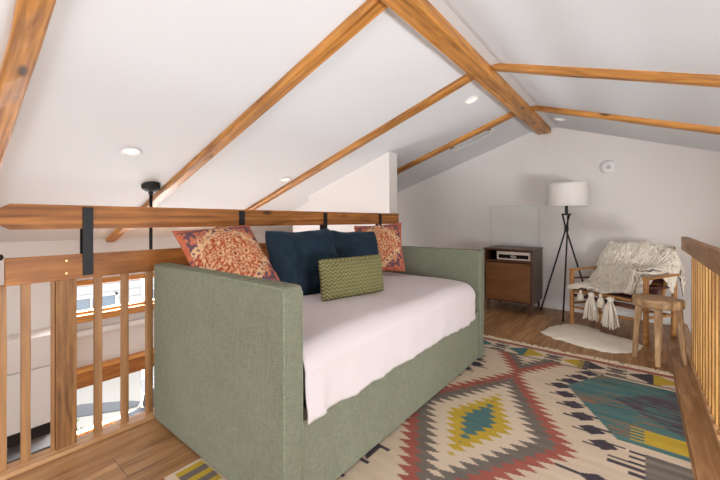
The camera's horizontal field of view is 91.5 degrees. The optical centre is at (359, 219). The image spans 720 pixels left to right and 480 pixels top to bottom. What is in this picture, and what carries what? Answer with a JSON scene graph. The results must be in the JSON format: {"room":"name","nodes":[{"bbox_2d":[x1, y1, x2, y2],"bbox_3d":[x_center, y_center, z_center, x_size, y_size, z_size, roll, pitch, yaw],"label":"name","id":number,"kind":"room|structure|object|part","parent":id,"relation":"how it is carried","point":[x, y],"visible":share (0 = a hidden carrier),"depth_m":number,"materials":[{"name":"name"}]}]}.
{"room":"loft bedroom","nodes":[
{"label":"loft bedroom","id":0,"kind":"room"},
{"bbox_2d":[77,367,153,430],"bbox_3d":[-12.262,4.050,12.980,24.640,0.100,45.000,0,0,39],"label":"ground","id":1,"kind":"structure","parent":0,"point":[110,389],"depth_m":8.05,"materials":[{"name":"grey"}]},
{"bbox_2d":[77,277,153,310],"bbox_3d":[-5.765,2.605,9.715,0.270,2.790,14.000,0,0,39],"label":"house","id":2,"kind":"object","parent":1,"relation":"on","point":[110,291],"visible":0.07,"depth_m":8.86,"materials":[{"name":"white"}]},
{"bbox_2d":[0,233,265,367],"bbox_3d":[-3.286,1.941,4.284,0.160,3.518,7.200,0,0,39],"label":"wall","id":3,"kind":"structure","parent":0,"point":[40,292],"depth_m":4.14,"materials":[{"name":"white paint"}]},
{"bbox_2d":[7,327,49,374],"bbox_3d":[-3.820,1.355,3.213,0.340,0.310,1.660,0,0,39],"label":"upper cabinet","id":4,"kind":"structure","parent":3,"relation":"attached to","point":[40,338],"depth_m":3.58,"materials":[{"name":"white paint"}]},
{"bbox_2d":[7,422,49,448],"bbox_3d":[-3.708,2.175,3.354,0.340,0.110,1.220,0,0,39],"label":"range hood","id":5,"kind":"object","parent":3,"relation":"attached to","point":[44,429],"visible":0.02,"depth_m":3.57,"materials":[{"name":"black metal"}]},
{"bbox_2d":[7,365,49,435],"bbox_3d":[-3.824,1.820,3.216,0.330,0.600,1.660,0,0,39],"label":"upper cabinet","id":6,"kind":"object","parent":3,"relation":"attached to","point":[40,376],"visible":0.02,"depth_m":3.58,"materials":[{"name":"white paint"}]},
{"bbox_2d":[77,272,153,336],"bbox_3d":[-2.850,1.030,4.710,0.210,0.640,1.790,0,0,39],"label":"window","id":7,"kind":"structure","parent":3,"relation":"in","point":[85,317],"depth_m":4.34,"materials":[{"name":"brown wood"}]},
{"bbox_3d":[-2.818,1.160,4.685,0.070,0.080,1.790,0,0,39],"label":"sill","id":8,"kind":"part","parent":7,"relation":"part of","materials":[{"name":"brown wood"}]},
{"bbox_3d":[-2.903,0.935,4.740,0.090,0.370,1.710,0,0,39],"label":"frame","id":9,"kind":"part","parent":7,"relation":"part of","materials":[{"name":"brown wood"}]},
{"bbox_3d":[-2.834,0.740,4.698,0.030,0.060,1.790,0,0,39],"label":"casing","id":10,"kind":"part","parent":7,"relation":"part of","materials":[{"name":"brown wood"}]},
{"bbox_2d":[77,348,153,436],"bbox_3d":[-2.850,2.167,4.710,0.210,0.865,1.790,0,0,39],"label":"window","id":11,"kind":"structure","parent":3,"relation":"in","point":[110,368],"depth_m":4.33,"materials":[{"name":"brown wood"}]},
{"bbox_3d":[-2.903,2.260,4.740,0.090,0.600,1.710,0,0,39],"label":"frame","id":12,"kind":"part","parent":11,"relation":"part of","materials":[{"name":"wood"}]},
{"bbox_3d":[-2.826,1.875,4.691,0.050,0.190,1.790,0,0,39],"label":"casing","id":13,"kind":"part","parent":11,"relation":"part of","materials":[{"name":"brown wood"}]},
{"bbox_2d":[293,203,307,231],"bbox_3d":[-0.750,1.638,5.114,0.550,4.124,0.120,0,0,39],"label":"wall","id":14,"kind":"structure","parent":0,"point":[296,228],"depth_m":5.12,"materials":[{"name":"white paint"}]},
{"bbox_2d":[308,152,396,231],"bbox_3d":[-0.135,1.419,4.393,1.310,4.563,0.160,0,0,39],"label":"wall partition","id":15,"kind":"structure","parent":0,"point":[371,188],"depth_m":4.16,"materials":[{"name":"white paint"}]},
{"bbox_2d":[0,0,719,241],"bbox_3d":[-0.542,-0.479,2.095,7.460,1.624,7.400,0,0,39],"label":"ceiling","id":16,"kind":"structure","parent":0,"point":[162,79],"depth_m":2.28,"materials":[{"name":"white paint"}]},
{"bbox_2d":[0,0,56,167],"bbox_3d":[-2.231,-0.453,2.145,4.165,1.468,0.109,0,0,39],"label":"rafter","id":17,"kind":"object","parent":16,"relation":"attached to","point":[31,18],"visible":0.97,"depth_m":1.57,"materials":[{"name":"brown wood"}]},
{"bbox_2d":[77,181,160,421],"bbox_3d":[-1.885,0.685,3.246,1.216,2.079,1.172,0,0,39],"label":"ceiling fan","id":18,"kind":"object","parent":16,"relation":"hanging from","point":[83,410],"visible":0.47,"depth_m":3.15,"materials":[{"name":"black metal"}]},
{"bbox_3d":[-2.268,1.670,3.122,0.530,0.008,0.160,0,14,-14],"label":"blade","id":19,"kind":"part","parent":18,"relation":"part of","materials":[{"name":"grey"}]},
{"bbox_3d":[-1.937,1.670,2.849,0.160,0.008,0.530,14,1,3],"label":"blade","id":20,"kind":"part","parent":18,"relation":"part of","materials":[{"name":"grey"}]},
{"bbox_3d":[-2.110,1.670,3.521,0.160,0.008,0.530,-16,9,-31],"label":"blade","id":21,"kind":"part","parent":18,"relation":"part of","materials":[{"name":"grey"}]},
{"bbox_3d":[-1.914,0.658,3.213,0.028,1.824,0.027,0,0,39],"label":"rod","id":22,"kind":"part","parent":18,"relation":"part of","materials":[{"name":"black metal"}]},
{"bbox_2d":[120,148,140,155],"bbox_3d":[-1.696,-0.504,2.600,0.125,0.047,0.132,0,0,34],"label":"recessed light","id":23,"kind":"object","parent":16,"relation":"in","point":[126,151],"visible":1,"depth_m":2.60,"materials":[{"name":"white paint"}]},
{"bbox_2d":[106,0,387,242],"bbox_3d":[-1.487,-0.455,3.079,4.164,1.466,0.107,0,0,39],"label":"rafter","id":24,"kind":"object","parent":16,"relation":"attached to","point":[369,10],"visible":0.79,"depth_m":2.29,"materials":[{"name":"brown wood"}]},
{"bbox_2d":[279,177,290,181],"bbox_3d":[-0.839,-0.451,3.932,0.125,0.047,0.132,0,0,34],"label":"recessed light","id":25,"kind":"object","parent":16,"relation":"in","point":[285,179],"visible":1,"depth_m":3.93,"materials":[{"name":"white paint"}]},
{"bbox_2d":[214,74,473,228],"bbox_3d":[-0.725,-0.454,4.033,4.164,1.467,0.094,0,0,39],"label":"rafter","id":26,"kind":"object","parent":16,"relation":"attached to","point":[465,79],"visible":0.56,"depth_m":3.33,"materials":[{"name":"brown wood"}]},
{"bbox_2d":[397,111,515,173],"bbox_3d":[0.333,-0.582,4.750,3.404,1.211,0.091,0,0,39],"label":"rafter","id":27,"kind":"object","parent":16,"relation":"attached to","point":[511,114],"visible":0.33,"depth_m":4.07,"materials":[{"name":"brown wood"}]},
{"bbox_2d":[381,0,550,134],"bbox_3d":[0.076,-1.142,1.596,0.154,0.136,7.150,0,0,39],"label":"ridge beam","id":28,"kind":"structure","parent":16,"relation":"attached to","point":[421,15],"depth_m":2.27,"materials":[{"name":"brown wood"}]},
{"bbox_2d":[464,96,478,104],"bbox_3d":[1.016,-1.091,3.194,0.125,0.047,0.132,0,0,34],"label":"recessed light","id":29,"kind":"object","parent":16,"relation":"in","point":[472,99],"visible":1,"depth_m":3.20,"materials":[{"name":"white paint"}]},
{"bbox_2d":[450,128,495,150],"bbox_3d":[1.357,-0.963,4.232,0.506,0.185,0.180,0,0,39],"label":"ceiling vent","id":30,"kind":"object","parent":16,"relation":"in","point":[482,135],"visible":0.93,"depth_m":4.22,"materials":[{"name":"white paint"}]},
{"bbox_2d":[553,118,565,120],"bbox_3d":[2.182,-1.099,3.837,0.125,0.047,0.132,0,0,43],"label":"recessed light","id":31,"kind":"object","parent":16,"relation":"in","point":[557,119],"visible":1,"depth_m":3.84,"materials":[{"name":"white paint"}]},
{"bbox_2d":[491,63,719,87],"bbox_3d":[2.077,-0.689,1.752,2.785,0.998,0.088,0,0,39],"label":"rafter","id":32,"kind":"object","parent":16,"relation":"attached to","point":[706,80],"visible":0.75,"depth_m":2.13,"materials":[{"name":"brown wood"}]},
{"bbox_2d":[531,105,719,134],"bbox_3d":[2.829,-0.689,2.693,2.784,0.997,0.086,0,0,39],"label":"rafter","id":33,"kind":"object","parent":16,"relation":"attached to","point":[627,119],"visible":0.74,"depth_m":3.03,"materials":[{"name":"brown wood"}]},
{"bbox_2d":[5,299,719,479],"bbox_3d":[0.099,1.230,1.584,2.540,0.260,7.200,0,0,39],"label":"floor","id":34,"kind":"structure","parent":0,"point":[148,450],"depth_m":1.82,"materials":[{"name":"brown wood"}]},
{"bbox_2d":[0,408,154,479],"bbox_3d":[-1.394,1.101,1.700,0.090,0.038,5.520,0,0,39],"label":"trim","id":35,"kind":"structure","parent":34,"relation":"on","point":[16,467],"depth_m":1.68,"materials":[{"name":"brown wood"}]},
{"bbox_2d":[0,203,398,470],"bbox_3d":[-0.997,0.514,2.203,0.122,1.172,4.600,0,0,39],"label":"loft railing","id":36,"kind":"object","parent":34,"relation":"on","point":[62,272],"visible":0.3,"depth_m":1.70,"materials":[{"name":"brown wood"}]},
{"bbox_3d":[-1.429,0.693,1.699,0.075,0.815,0.078,0,0,39],"label":"post","id":37,"kind":"part","parent":36,"relation":"part of","materials":[{"name":"brown wood"}]},
{"bbox_3d":[-0.561,0.228,2.769,0.040,0.120,3.170,0,0,39],"label":"handrail","id":38,"kind":"part","parent":36,"relation":"part of","materials":[{"name":"brown wood"}]},
{"bbox_3d":[-0.573,-0.015,2.753,0.036,0.115,3.210,0,0,39],"label":"rail","id":39,"kind":"part","parent":36,"relation":"part of","materials":[{"name":"brown wood"}]},
{"bbox_2d":[154,246,483,479],"bbox_3d":[-0.071,0.669,2.362,1.113,0.862,2.015,0,0,39],"label":"daybed","id":40,"kind":"object","parent":34,"relation":"on","point":[228,347],"visible":0.72,"depth_m":1.52,"materials":[{"name":"green fabric"}]},
{"bbox_3d":[-0.670,0.663,1.611,1.113,0.850,0.092,0,0,39],"label":"arm panel","id":41,"kind":"part","parent":40,"relation":"part of","materials":[{"name":"green fabric"}]},
{"bbox_2d":[303,272,475,424],"bbox_3d":[-0.035,0.604,2.333,1.061,0.319,1.831,0,0,39],"label":"mattress","id":42,"kind":"object","parent":40,"relation":"on","point":[350,343],"visible":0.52,"depth_m":1.74,"materials":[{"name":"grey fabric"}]},
{"bbox_2d":[172,224,279,280],"bbox_3d":[-0.718,0.225,1.954,0.342,0.394,0.492,0,0,39],"label":"cushion","id":43,"kind":"object","parent":42,"relation":"on","point":[236,250],"visible":0.66,"depth_m":1.91,"materials":[{"name":"fabric"}]},
{"bbox_2d":[265,229,337,295],"bbox_3d":[-0.339,0.270,2.213,0.474,0.419,0.271,0,0,-41],"label":"cushion","id":44,"kind":"object","parent":42,"relation":"on","point":[294,257],"visible":0.56,"depth_m":2.11,"materials":[{"name":"blue fabric"}]},
{"bbox_2d":[319,254,383,301],"bbox_3d":[-0.040,0.343,2.130,0.489,0.237,0.139,0,0,-43],"label":"cushion","id":45,"kind":"object","parent":42,"relation":"on","point":[345,277],"visible":1,"depth_m":2.05,"materials":[{"name":"green fabric"}]},
{"bbox_2d":[330,230,378,257],"bbox_3d":[-0.059,0.273,2.575,0.463,0.408,0.242,0,0,-25],"label":"cushion","id":46,"kind":"object","parent":42,"relation":"on","point":[347,244],"visible":0.32,"depth_m":2.54,"materials":[{"name":"blue fabric"}]},
{"bbox_2d":[354,222,405,270],"bbox_3d":[0.160,0.238,3.030,0.459,0.434,0.256,0,0,6],"label":"cushion","id":47,"kind":"object","parent":42,"relation":"on","point":[388,236],"visible":0.61,"depth_m":2.98,"materials":[{"name":"fabric"}]},
{"bbox_3d":[0.334,0.894,2.039,0.053,0.368,1.827,0,0,39],"label":"panel","id":48,"kind":"part","parent":40,"relation":"part of","materials":[{"name":"green fabric"}]},
{"bbox_3d":[0.529,0.663,3.114,1.113,0.850,0.092,0,0,39],"label":"arm panel","id":49,"kind":"part","parent":40,"relation":"part of","materials":[{"name":"green fabric"}]},
{"bbox_2d":[161,335,693,479],"bbox_3d":[0.683,1.090,1.990,1.783,0.019,2.772,0,0,39],"label":"area rug","id":50,"kind":"object","parent":34,"relation":"on","point":[523,411],"visible":0.62,"depth_m":1.84,"materials":[{"name":"fabric"}]},
{"bbox_2d":[483,245,542,315],"bbox_3d":[1.903,0.720,4.355,0.562,0.761,0.537,0,0,39],"label":"base cabinet","id":51,"kind":"object","parent":34,"relation":"on","point":[512,281],"visible":1,"depth_m":4.17,"materials":[{"name":"brown wood"}]},
{"bbox_3d":[1.705,0.666,4.521,0.020,0.617,0.525,0,0,39],"label":"panel","id":52,"kind":"part","parent":51,"relation":"part of","materials":[{"name":"brown wood"}]},
{"bbox_2d":[486,257,529,263],"bbox_3d":[1.909,0.491,4.359,0.502,0.018,0.505,0,0,39],"label":"shelf","id":53,"kind":"object","parent":51,"relation":"attached to","point":[489,260],"depth_m":4.21,"materials":[{"name":"brown wood"}]},
{"bbox_3d":[1.747,0.730,4.157,0.498,0.440,0.016,0,0,39],"label":"door","id":54,"kind":"part","parent":51,"relation":"part of","materials":[{"name":"brown wood"}]},
{"bbox_3d":[1.742,0.724,4.149,0.482,0.422,0.004,0,0,39],"label":"slat panel","id":55,"kind":"part","parent":51,"relation":"part of","materials":[{"name":"brown wood"}]},
{"bbox_3d":[1.909,0.965,4.359,0.502,0.020,0.505,0,0,39],"label":"panel","id":56,"kind":"part","parent":51,"relation":"part of","materials":[{"name":"brown wood"}]},
{"bbox_2d":[497,250,529,261],"bbox_3d":[1.892,0.428,4.240,0.380,0.108,0.312,0,0,39],"label":"receiver","id":57,"kind":"object","parent":51,"relation":"on","point":[501,254],"visible":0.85,"depth_m":4.13,"materials":[{"name":"beige"}]},
{"bbox_2d":[490,205,539,246],"bbox_3d":[2.013,0.077,4.592,0.612,0.526,0.008,0,0,39],"label":"panel","id":58,"kind":"object","parent":51,"relation":"on","point":[525,205],"visible":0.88,"depth_m":4.49,"materials":[{"name":"white"}]},
{"bbox_3d":[1.950,1.035,4.041,0.040,0.132,0.040,0,0,39],"label":"leg","id":59,"kind":"part","parent":51,"relation":"part of","materials":[{"name":"brown wood"}]},
{"bbox_3d":[2.113,0.666,4.196,0.020,0.617,0.525,0,0,39],"label":"panel","id":60,"kind":"part","parent":51,"relation":"part of","materials":[{"name":"brown wood"}]},
{"bbox_2d":[540,182,588,320],"bbox_3d":[2.314,0.347,3.987,0.559,1.505,0.423,0,0,39],"label":"tripod floor lamp","id":61,"kind":"object","parent":34,"relation":"on","point":[568,194],"visible":0.96,"depth_m":3.85,"materials":[{"name":"black metal"}]},
{"bbox_3d":[2.274,0.515,4.102,0.018,1.164,0.397,0,0,-21],"label":"leg","id":62,"kind":"part","parent":61,"relation":"part of","materials":[{"name":"black metal"}]},
{"bbox_3d":[2.284,0.515,3.900,0.018,1.162,0.243,0,0,43],"label":"leg","id":63,"kind":"part","parent":61,"relation":"part of","materials":[{"name":"black metal"}]},
{"bbox_2d":[561,206,571,214],"bbox_3d":[2.336,-0.128,3.970,0.100,0.145,0.100,0,0,39],"label":"socket","id":64,"kind":"object","parent":61,"relation":"attached to","point":[566,207],"depth_m":3.96,"materials":[{"name":"black metal"}]},
{"bbox_3d":[2.336,-0.280,3.970,0.418,0.250,0.418,0,0,39],"label":"lamp shade","id":65,"kind":"part","parent":61,"relation":"part of","materials":[{"name":"white fabric"}]},
{"bbox_3d":[2.471,0.515,3.978,0.370,1.164,0.018,0,0,0],"label":"leg","id":66,"kind":"part","parent":61,"relation":"part of","materials":[{"name":"black metal"}]},
{"bbox_2d":[540,324,643,353],"bbox_3d":[2.143,1.083,3.274,0.672,0.031,0.787,0,0,-26],"label":"sheepskin","id":67,"kind":"object","parent":34,"relation":"on","point":[584,336],"visible":0.98,"depth_m":3.19,"materials":[{"name":"beige fur"}]},
{"bbox_2d":[568,246,680,346],"bbox_3d":[2.618,0.677,3.493,0.660,0.847,0.702,0,0,-27],"label":"armchair","id":68,"kind":"object","parent":34,"relation":"on","point":[658,286],"visible":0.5,"depth_m":3.29,"materials":[{"name":"brown wood"}]},
{"bbox_3d":[2.200,0.804,3.642,0.042,0.592,0.042,0,0,-27],"label":"leg","id":69,"kind":"part","parent":68,"relation":"part of","materials":[{"name":"brown wood"}]},
{"bbox_3d":[2.446,0.514,3.769,0.605,0.022,0.052,0,0,-27],"label":"armrest","id":70,"kind":"part","parent":68,"relation":"part of","materials":[{"name":"brown wood"}]},
{"bbox_3d":[2.348,0.725,3.353,0.034,0.034,0.650,0,0,-27],"label":"seat rail","id":71,"kind":"part","parent":68,"relation":"part of","materials":[{"name":"brown wood"}]},
{"bbox_2d":[567,241,685,329],"bbox_3d":[2.604,0.608,3.489,0.849,0.796,0.708,0,0,-27],"label":"throw blanket","id":72,"kind":"object","parent":68,"relation":"on","point":[621,266],"visible":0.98,"depth_m":3.42,"materials":[{"name":"beige fabric"}]},
{"bbox_3d":[2.497,0.804,3.065,0.042,0.592,0.042,0,0,-27],"label":"leg","id":73,"kind":"part","parent":68,"relation":"part of","materials":[{"name":"brown wood"}]},
{"bbox_3d":[2.744,0.514,3.192,0.605,0.022,0.052,0,0,-27],"label":"armrest","id":74,"kind":"part","parent":68,"relation":"part of","materials":[{"name":"brown wood"}]},
{"bbox_3d":[2.912,0.530,3.329,0.287,0.553,0.030,0,0,-27],"label":"post","id":75,"kind":"part","parent":68,"relation":"part of","materials":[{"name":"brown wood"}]},
{"bbox_3d":[2.951,0.820,3.298,0.062,0.562,0.042,0,0,-27],"label":"leg","id":76,"kind":"part","parent":68,"relation":"part of","materials":[{"name":"brown wood"}]},
{"bbox_2d":[632,293,687,367],"bbox_3d":[2.369,0.859,2.795,0.334,0.483,0.354,0,0,-4],"label":"stool","id":77,"kind":"object","parent":34,"relation":"on","point":[659,303],"visible":1,"depth_m":2.68,"materials":[{"name":"brown wood"}]},
{"bbox_3d":[2.237,0.890,2.833,0.054,0.420,0.061,0,0,-41],"label":"leg","id":78,"kind":"part","parent":77,"relation":"part of","materials":[{"name":"brown wood"}]},
{"bbox_3d":[2.245,0.890,2.649,0.079,0.420,0.045,0,0,-41],"label":"leg","id":79,"kind":"part","parent":77,"relation":"part of","materials":[{"name":"brown wood"}]},
{"bbox_3d":[2.376,0.655,2.806,0.292,0.075,0.333,0,0,-41],"label":"seat","id":80,"kind":"part","parent":77,"relation":"part of","materials":[{"name":"brown wood"}]},
{"bbox_3d":[2.494,0.890,2.922,0.069,0.420,0.042,0,0,-41],"label":"leg","id":81,"kind":"part","parent":77,"relation":"part of","materials":[{"name":"brown wood"}]},
{"bbox_3d":[2.453,0.890,2.679,0.040,0.420,0.070,0,0,-41],"label":"leg","id":82,"kind":"part","parent":77,"relation":"part of","materials":[{"name":"brown wood"}]},
{"bbox_2d":[397,128,719,331],"bbox_3d":[1.780,1.208,4.925,7.360,4.985,0.120,0,0,39],"label":"wall","id":83,"kind":"structure","parent":0,"point":[656,193],"depth_m":4.23,"materials":[{"name":"white paint"}]},
{"bbox_2d":[544,279,550,288],"bbox_3d":[2.346,0.800,4.392,0.070,0.114,0.008,0,0,39],"label":"wall outlet","id":84,"kind":"object","parent":83,"relation":"attached to","point":[546,281],"visible":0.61,"depth_m":4.39,"materials":[{"name":"white paint"}]},
{"bbox_2d":[494,300,670,324],"bbox_3d":[1.718,1.058,4.888,3.990,0.085,0.014,0,0,39],"label":"baseboard","id":85,"kind":"structure","parent":83,"relation":"attached to","point":[547,304],"depth_m":4.18,"materials":[{"name":"white paint"}]},
{"bbox_2d":[600,160,615,173],"bbox_3d":[2.816,-0.605,3.988,0.156,0.156,0.053,0,0,39],"label":"smoke detector","id":86,"kind":"object","parent":83,"relation":"attached to","point":[608,166],"visible":1,"depth_m":3.98,"materials":[{"name":"white paint"}]},
{"bbox_2d":[684,324,719,450],"bbox_3d":[1.073,1.083,0.807,0.080,0.035,7.200,0,0,39],"label":"trim","id":87,"kind":"structure","parent":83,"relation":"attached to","point":[707,407],"depth_m":2.21,"materials":[{"name":"brown wood"}]},
{"bbox_2d":[681,237,719,434],"bbox_3d":[1.079,0.605,0.854,0.056,0.920,5.680,0,0,39],"label":"stair railing","id":88,"kind":"object","parent":87,"relation":"on","point":[705,258],"visible":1,"depth_m":2.10,"materials":[{"name":"brown wood"}]},
{"bbox_3d":[1.073,0.202,0.858,0.042,0.113,5.680,0,0,39],"label":"handrail","id":89,"kind":"part","parent":88,"relation":"part of","materials":[{"name":"brown wood"}]},
{"bbox_3d":[-0.542,3.750,2.095,7.260,0.100,7.200,0,0,39],"label":"floor","id":90,"kind":"structure","parent":0,"visible":0},
{"bbox_3d":[-3.831,3.250,2.967,0.610,0.900,2.060,0,0,39],"label":"countertop","id":91,"kind":"structure","parent":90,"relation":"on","visible":0},
{"bbox_2d":[7,433,49,463],"bbox_3d":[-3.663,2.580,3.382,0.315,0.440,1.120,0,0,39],"label":"microwave","id":92,"kind":"object","parent":91,"relation":"on","point":[41,443],"visible":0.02,"depth_m":3.64,"materials":[{"name":"grey metal"}]}
]}

